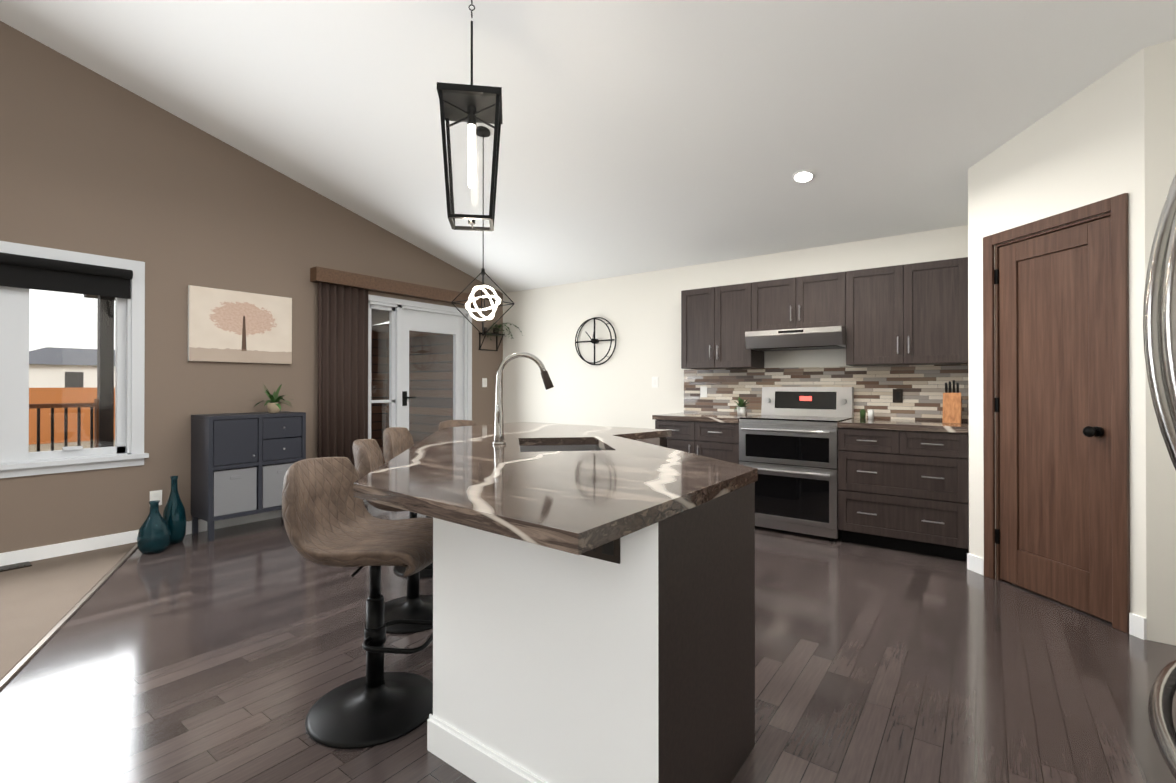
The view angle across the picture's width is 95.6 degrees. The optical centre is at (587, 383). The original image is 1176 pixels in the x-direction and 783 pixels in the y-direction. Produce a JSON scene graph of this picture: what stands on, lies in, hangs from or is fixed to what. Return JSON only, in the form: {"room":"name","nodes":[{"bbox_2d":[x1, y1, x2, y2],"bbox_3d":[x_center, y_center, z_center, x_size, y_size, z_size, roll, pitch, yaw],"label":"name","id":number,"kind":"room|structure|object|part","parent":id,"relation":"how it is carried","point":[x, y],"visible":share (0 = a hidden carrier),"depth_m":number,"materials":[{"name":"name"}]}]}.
{"room":"kitchen","nodes":[
{"label":"kitchen","id":0,"kind":"room"},
{"bbox_2d":[0,542,136,680],"bbox_3d":[-2.546,1.177,0.541,5.466,0.014,4.560,0,0,37],"label":"carpet","id":1,"kind":"structure","parent":0,"point":[40,599],"depth_m":3.01,"materials":[{"name":"beige carpet"}]},
{"bbox_2d":[0,561,31,571],"bbox_3d":[-3.743,1.176,3.356,0.120,0.011,0.320,0,0,37],"label":"floor vent","id":2,"kind":"object","parent":1,"relation":"in","point":[15,566],"visible":1,"depth_m":3.42,"materials":[{"name":"grey metal"}]},
{"bbox_2d":[0,21,502,552],"bbox_3d":[-3.667,-1.099,3.734,0.140,4.692,8.320,0,0,37],"label":"wall","id":3,"kind":"structure","parent":0,"point":[94,163],"depth_m":4.13,"materials":[{"name":"brown paint"}]},
{"bbox_2d":[0,241,148,477],"bbox_3d":[-4.054,-0.155,3.170,0.190,1.530,2.250,0,0,37],"label":"window","id":4,"kind":"structure","parent":3,"relation":"in","point":[18,458],"depth_m":3.72,"materials":[{"name":"grey"}]},
{"bbox_2d":[0,252,132,298],"bbox_3d":[-3.978,-0.735,3.115,0.070,0.210,2.040,0,0,37],"label":"window blind","id":5,"kind":"object","parent":4,"relation":"attached to","point":[23,271],"visible":0.91,"depth_m":3.65,"materials":[{"name":"black fabric"}]},
{"bbox_2d":[0,510,280,565],"bbox_3d":[-4.201,1.144,2.881,0.014,0.100,6.330,0,0,37],"label":"baseboard","id":6,"kind":"structure","parent":3,"relation":"attached to","point":[77,546],"depth_m":3.80,"materials":[{"name":"white wood"}]},
{"bbox_2d":[150,490,161,504],"bbox_3d":[-3.309,0.879,4.082,0.008,0.115,0.075,0,0,37],"label":"outlet","id":7,"kind":"object","parent":3,"relation":"attached to","point":[156,495],"depth_m":4.08,"materials":[{"name":"white plastic"}]},
{"bbox_2d":[188,285,291,363],"bbox_3d":[-2.944,-0.479,4.551,0.034,0.600,0.780,0,0,37],"label":"picture","id":8,"kind":"object","parent":3,"relation":"attached to","point":[232,326],"visible":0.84,"depth_m":4.51,"materials":[{"name":"white paper"}]},
{"bbox_2d":[310,266,482,306],"bbox_3d":[-1.960,-1.019,5.803,0.119,0.130,2.040,0,0,37],"label":"curtain valance","id":9,"kind":"object","parent":3,"relation":"attached to","point":[359,281],"visible":0.86,"depth_m":5.55,"materials":[{"name":"brown wood"}]},
{"bbox_2d":[317,282,367,499],"bbox_3d":[-2.390,0.109,5.217,0.040,2.130,0.513,0,0,37],"label":"curtain","id":10,"kind":"object","parent":9,"relation":"hanging from","point":[342,368],"visible":0.69,"depth_m":5.19,"materials":[{"name":"brown fabric"}]},
{"bbox_2d":[363,294,471,500],"bbox_3d":[-1.926,0.147,6.048,0.156,2.120,1.440,0,0,37],"label":"door frame","id":11,"kind":"structure","parent":3,"relation":"attached to","point":[405,317],"depth_m":5.95,"materials":[{"name":"grey wood"}]},
{"bbox_2d":[482,378,486,386],"bbox_3d":[-1.310,-0.010,6.762,0.009,0.115,0.075,0,0,37],"label":"switch plate","id":12,"kind":"object","parent":3,"relation":"attached to","point":[484,380],"depth_m":6.75,"materials":[{"name":"white plastic"}]},
{"bbox_2d":[479,327,503,350],"bbox_3d":[-1.225,-0.562,6.775,0.130,0.285,0.320,0,0,37],"label":"wall shelf","id":13,"kind":"object","parent":3,"relation":"attached to","point":[493,334],"visible":0.9,"depth_m":6.75,"materials":[{"name":"black metal"}]},
{"bbox_2d":[487,322,522,339],"bbox_3d":[-1.064,-0.634,6.783,0.406,0.301,0.601,0,0,37],"label":"shelf plant","id":14,"kind":"object","parent":13,"relation":"on","point":[496,330],"visible":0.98,"depth_m":6.79,"materials":[{"name":"green plant"}]},
{"bbox_2d":[0,501,1175,782],"bbox_3d":[-1.123,1.249,1.824,6.610,0.120,8.720,0,0,37],"label":"floor","id":15,"kind":"structure","parent":0,"point":[236,653],"depth_m":2.17,"materials":[{"name":"brown wood"}]},
{"bbox_2d":[0,544,136,689],"bbox_3d":[-1.914,1.181,1.380,0.022,0.010,6.002,0,0,-29],"label":"transition strip","id":16,"kind":"object","parent":15,"relation":"on","point":[6,679],"depth_m":2.62,"materials":[{"name":"silver"}]},
{"bbox_2d":[137,500,170,553],"bbox_3d":[-3.084,1.016,3.788,0.190,0.356,0.190,0,0,37],"label":"vase","id":17,"kind":"object","parent":15,"relation":"on","point":[154,535],"visible":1,"depth_m":3.74,"materials":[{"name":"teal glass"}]},
{"bbox_2d":[162,476,186,543],"bbox_3d":[-3.116,0.946,4.012,0.150,0.496,0.150,0,0,37],"label":"vase","id":18,"kind":"object","parent":15,"relation":"on","point":[174,516],"visible":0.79,"depth_m":3.98,"materials":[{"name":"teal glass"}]},
{"bbox_2d":[191,411,305,541],"bbox_3d":[-2.800,0.725,4.426,0.389,0.950,0.720,0,0,37],"label":"sideboard","id":19,"kind":"object","parent":15,"relation":"on","point":[241,463],"visible":0.81,"depth_m":4.23,"materials":[{"name":"grey paint"}]},
{"bbox_2d":[251,384,292,412],"bbox_3d":[-2.705,0.121,4.553,0.384,0.258,0.387,0,0,37],"label":"potted plant","id":20,"kind":"object","parent":19,"relation":"on","point":[273,405],"visible":1,"depth_m":4.55,"materials":[{"name":"beige"}]},
{"bbox_2d":[282,457,432,748],"bbox_3d":[-0.802,0.737,1.961,0.539,0.906,0.456,0,0,7],"label":"bar stool","id":21,"kind":"object","parent":15,"relation":"on","point":[329,519],"visible":0.85,"depth_m":1.92,"materials":[{"name":"black metal"}]},
{"bbox_3d":[-0.802,0.470,1.962,0.542,0.380,0.457,0,0,7],"label":"seat","id":22,"kind":"part","parent":21,"relation":"part of","materials":[{"name":"fabric"}]},
{"bbox_2d":[352,439,432,633],"bbox_3d":[-0.925,0.740,2.757,0.539,0.906,0.456,0,0,-13],"label":"bar stool","id":23,"kind":"object","parent":15,"relation":"on","point":[413,604],"visible":0.29,"depth_m":2.70,"materials":[{"name":"black metal"}]},
{"bbox_3d":[-0.926,0.473,2.758,0.542,0.380,0.457,0,0,-13],"label":"seat","id":24,"kind":"part","parent":23,"relation":"part of","materials":[{"name":"leather"}]},
{"bbox_2d":[383,427,432,577],"bbox_3d":[-1.053,0.743,3.494,0.539,0.906,0.456,0,0,0],"label":"bar stool","id":25,"kind":"object","parent":15,"relation":"on","point":[397,441],"visible":0.23,"depth_m":3.43,"materials":[{"name":"black metal"}]},
{"bbox_3d":[-1.054,0.476,3.495,0.542,0.380,0.457,0,0,0],"label":"seat","id":26,"kind":"part","parent":25,"relation":"part of","materials":[{"name":"leather"}]},
{"bbox_2d":[437,420,475,430],"bbox_3d":[-0.890,0.746,4.136,0.539,0.906,0.456,0,0,37],"label":"bar stool","id":27,"kind":"object","parent":15,"relation":"on","point":[451,423],"visible":0.1,"depth_m":4.29,"materials":[{"name":"black metal"}]},
{"bbox_2d":[427,476,757,782],"bbox_3d":[-0.086,0.757,2.551,1.974,0.870,1.838,0,0,37],"label":"kitchen island","id":28,"kind":"object","parent":15,"relation":"on","point":[593,604],"depth_m":1.45,"materials":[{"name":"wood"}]},
{"bbox_2d":[354,422,757,555],"bbox_3d":[-0.253,0.302,2.501,2.200,0.040,2.160,0,0,37],"label":"island countertop","id":29,"kind":"structure","parent":28,"relation":"on","point":[568,489],"depth_m":1.53,"materials":[{"name":"brown stone"}]},
{"bbox_2d":[655,421,739,463],"bbox_3d":[1.129,0.768,4.935,0.801,0.868,0.637,0,0,37],"label":"base cabinet","id":30,"kind":"object","parent":15,"relation":"on","point":[712,439],"depth_m":4.63,"materials":[{"name":"brown wood"}]},
{"bbox_2d":[652,413,760,424],"bbox_3d":[1.116,0.312,4.937,0.821,0.040,0.652,0,0,37],"label":"countertop","id":31,"kind":"structure","parent":30,"relation":"on","point":[728,418],"depth_m":4.78,"materials":[{"name":"brown stone"}]},
{"bbox_2d":[733,397,750,414],"bbox_3d":[1.405,0.207,4.923,0.216,0.169,0.203,0,0,37],"label":"potted plant","id":32,"kind":"object","parent":31,"relation":"on","point":[741,407],"visible":1,"depth_m":4.90,"materials":[{"name":"white"}]},
{"bbox_2d":[739,387,853,539],"bbox_3d":[1.727,0.615,4.434,0.754,1.170,0.692,0,0,37],"label":"range oven","id":33,"kind":"object","parent":15,"relation":"on","point":[788,443],"visible":0.92,"depth_m":4.22,"materials":[{"name":"silver metal"}]},
{"bbox_2d":[838,429,968,560],"bbox_3d":[2.377,0.764,4.003,0.795,0.868,0.637,0,0,37],"label":"base cabinet","id":34,"kind":"object","parent":15,"relation":"on","point":[903,476],"depth_m":3.74,"materials":[{"name":"brown wood"}]},
{"bbox_2d":[837,417,968,432],"bbox_3d":[2.373,0.308,3.999,0.795,0.040,0.652,0,0,37],"label":"countertop","id":35,"kind":"structure","parent":34,"relation":"on","point":[878,422],"depth_m":3.83,"materials":[{"name":"brown stone"}]},
{"bbox_2d":[860,409,873,418],"bbox_3d":[2.279,0.250,4.355,0.104,0.078,0.042,0,0,37],"label":"shaker","id":36,"kind":"object","parent":35,"relation":"on","point":[863,413],"visible":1,"depth_m":4.35,"materials":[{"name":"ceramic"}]},
{"bbox_2d":[942,380,961,422],"bbox_3d":[2.696,0.131,3.945,0.110,0.312,0.220,0,0,37],"label":"knife block","id":37,"kind":"object","parent":35,"relation":"on","point":[952,407],"visible":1,"depth_m":3.89,"materials":[{"name":"brown wood"}]},
{"bbox_2d":[1143,173,1175,779],"bbox_3d":[1.221,0.291,0.546,0.894,1.785,0.910,0,0,37],"label":"fridge","id":38,"kind":"object","parent":15,"relation":"on","point":[1159,322],"visible":1,"depth_m":0.84,"materials":[{"name":"silver metal"}]},
{"bbox_2d":[0,0,1175,292],"bbox_3d":[-1.123,-2.397,1.840,6.610,2.474,8.720,0,0,37],"label":"ceiling","id":39,"kind":"structure","parent":0,"point":[638,136],"depth_m":3.40,"materials":[{"name":"white paint"}]},
{"bbox_2d":[437,0,502,230],"bbox_3d":[-0.585,-1.416,2.682,0.302,1.234,0.302,0,0,-8],"label":"pendant lantern","id":40,"kind":"object","parent":39,"relation":"hanging from","point":[471,105],"visible":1,"depth_m":2.64,"materials":[{"name":"black metal"}]},
{"bbox_2d":[451,126,514,335],"bbox_3d":[-0.748,-1.077,3.800,0.318,1.474,0.318,0,0,37],"label":"cage pendant light","id":41,"kind":"object","parent":39,"relation":"hanging from","point":[482,130],"visible":1,"depth_m":3.79,"materials":[{"name":"black metal"}]},
{"bbox_2d":[792,170,813,182],"bbox_3d":[1.522,-1.461,3.766,0.146,0.048,0.141,0,0,37],"label":"recessed light","id":42,"kind":"object","parent":39,"relation":"in","point":[803,176],"visible":1,"depth_m":3.76,"materials":[{"name":"white plastic"}]},
{"bbox_2d":[503,225,967,428],"bbox_3d":[1.407,-0.031,5.219,6.490,2.570,0.140,0,0,37],"label":"wall","id":43,"kind":"structure","parent":0,"point":[640,313],"depth_m":5.83,"materials":[{"name":"white paint"}]},
{"bbox_2d":[575,317,615,364],"bbox_3d":[0.074,-0.483,6.069,0.552,0.552,0.088,0,0,37],"label":"wall clock","id":44,"kind":"object","parent":43,"relation":"attached to","point":[594,341],"visible":1,"depth_m":6.05,"materials":[{"name":"black metal"}]},
{"bbox_2d":[652,377,657,387],"bbox_3d":[0.709,-0.015,5.647,0.075,0.115,0.009,0,0,37],"label":"switch plate","id":45,"kind":"object","parent":43,"relation":"attached to","point":[654,379],"depth_m":5.64,"materials":[{"name":"white plastic"}]},
{"bbox_2d":[700,386,706,396],"bbox_3d":[1.151,0.084,5.302,0.070,0.110,0.006,0,0,37],"label":"outlet","id":46,"kind":"object","parent":43,"relation":"attached to","point":[703,389],"depth_m":5.30,"materials":[{"name":"white plastic"}]},
{"bbox_2d":[681,282,771,368],"bbox_3d":[1.287,-0.515,5.004,0.737,0.745,0.347,0,0,37],"label":"upper cabinet","id":47,"kind":"object","parent":43,"relation":"attached to","point":[720,325],"depth_m":4.85,"materials":[{"name":"brown wood"}]},
{"bbox_2d":[760,271,847,336],"bbox_3d":[1.841,-0.667,4.591,0.760,0.445,0.347,0,0,37],"label":"upper cabinet","id":48,"kind":"object","parent":43,"relation":"attached to","point":[803,306],"depth_m":4.40,"materials":[{"name":"brown wood"}]},
{"bbox_2d":[893,389,902,402],"bbox_3d":[2.496,0.100,4.296,0.070,0.110,0.009,0,0,37],"label":"outlet","id":49,"kind":"object","parent":43,"relation":"attached to","point":[897,395],"depth_m":4.29,"materials":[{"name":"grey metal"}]},
{"bbox_2d":[836,257,967,368],"bbox_3d":[2.441,-0.518,4.142,0.852,0.745,0.347,0,0,37],"label":"upper cabinet","id":50,"kind":"object","parent":43,"relation":"attached to","point":[906,316],"depth_m":3.97,"materials":[{"name":"brown wood"}]},
{"bbox_2d":[968,39,1175,645],"bbox_3d":[3.007,-0.221,3.058,1.340,2.930,1.411,0,0,37],"label":"wall","id":51,"kind":"structure","parent":0,"point":[1111,133],"depth_m":2.56,"materials":[{"name":"white paint"}]},
{"bbox_2d":[983,193,1129,632],"bbox_3d":[2.549,0.141,2.935,0.166,2.105,0.780,0,0,-8],"label":"door","id":52,"kind":"structure","parent":51,"relation":"attached to","point":[1056,398],"depth_m":2.88,"materials":[{"name":"brown wood"}]},
{"label":"outside","id":53,"kind":"structure","parent":0,"visible":0},
{"bbox_2d":[29,439,114,451],"bbox_3d":[-37.133,2.025,33.748,140.000,0.100,170.000,0,0,37],"label":"ground","id":54,"kind":"structure","parent":53,"point":[43,447],"depth_m":16.33,"materials":[{"name":"beige"}]},
{"bbox_2d":[29,347,114,444],"bbox_3d":[-27.379,-0.859,31.781,63.000,5.650,78.500,0,0,37],"label":"houses","id":55,"kind":"structure","parent":54,"relation":"on","point":[45,384],"depth_m":18.20,"materials":[{"name":"brown wood"}]},
{"bbox_2d":[29,294,452,463],"bbox_3d":[-4.870,0.215,5.519,3.890,3.280,8.450,0,0,37],"label":"deck","id":56,"kind":"object","parent":54,"relation":"on","point":[437,414],"depth_m":8.37,"materials":[{"name":"brown wood"}]}
]}

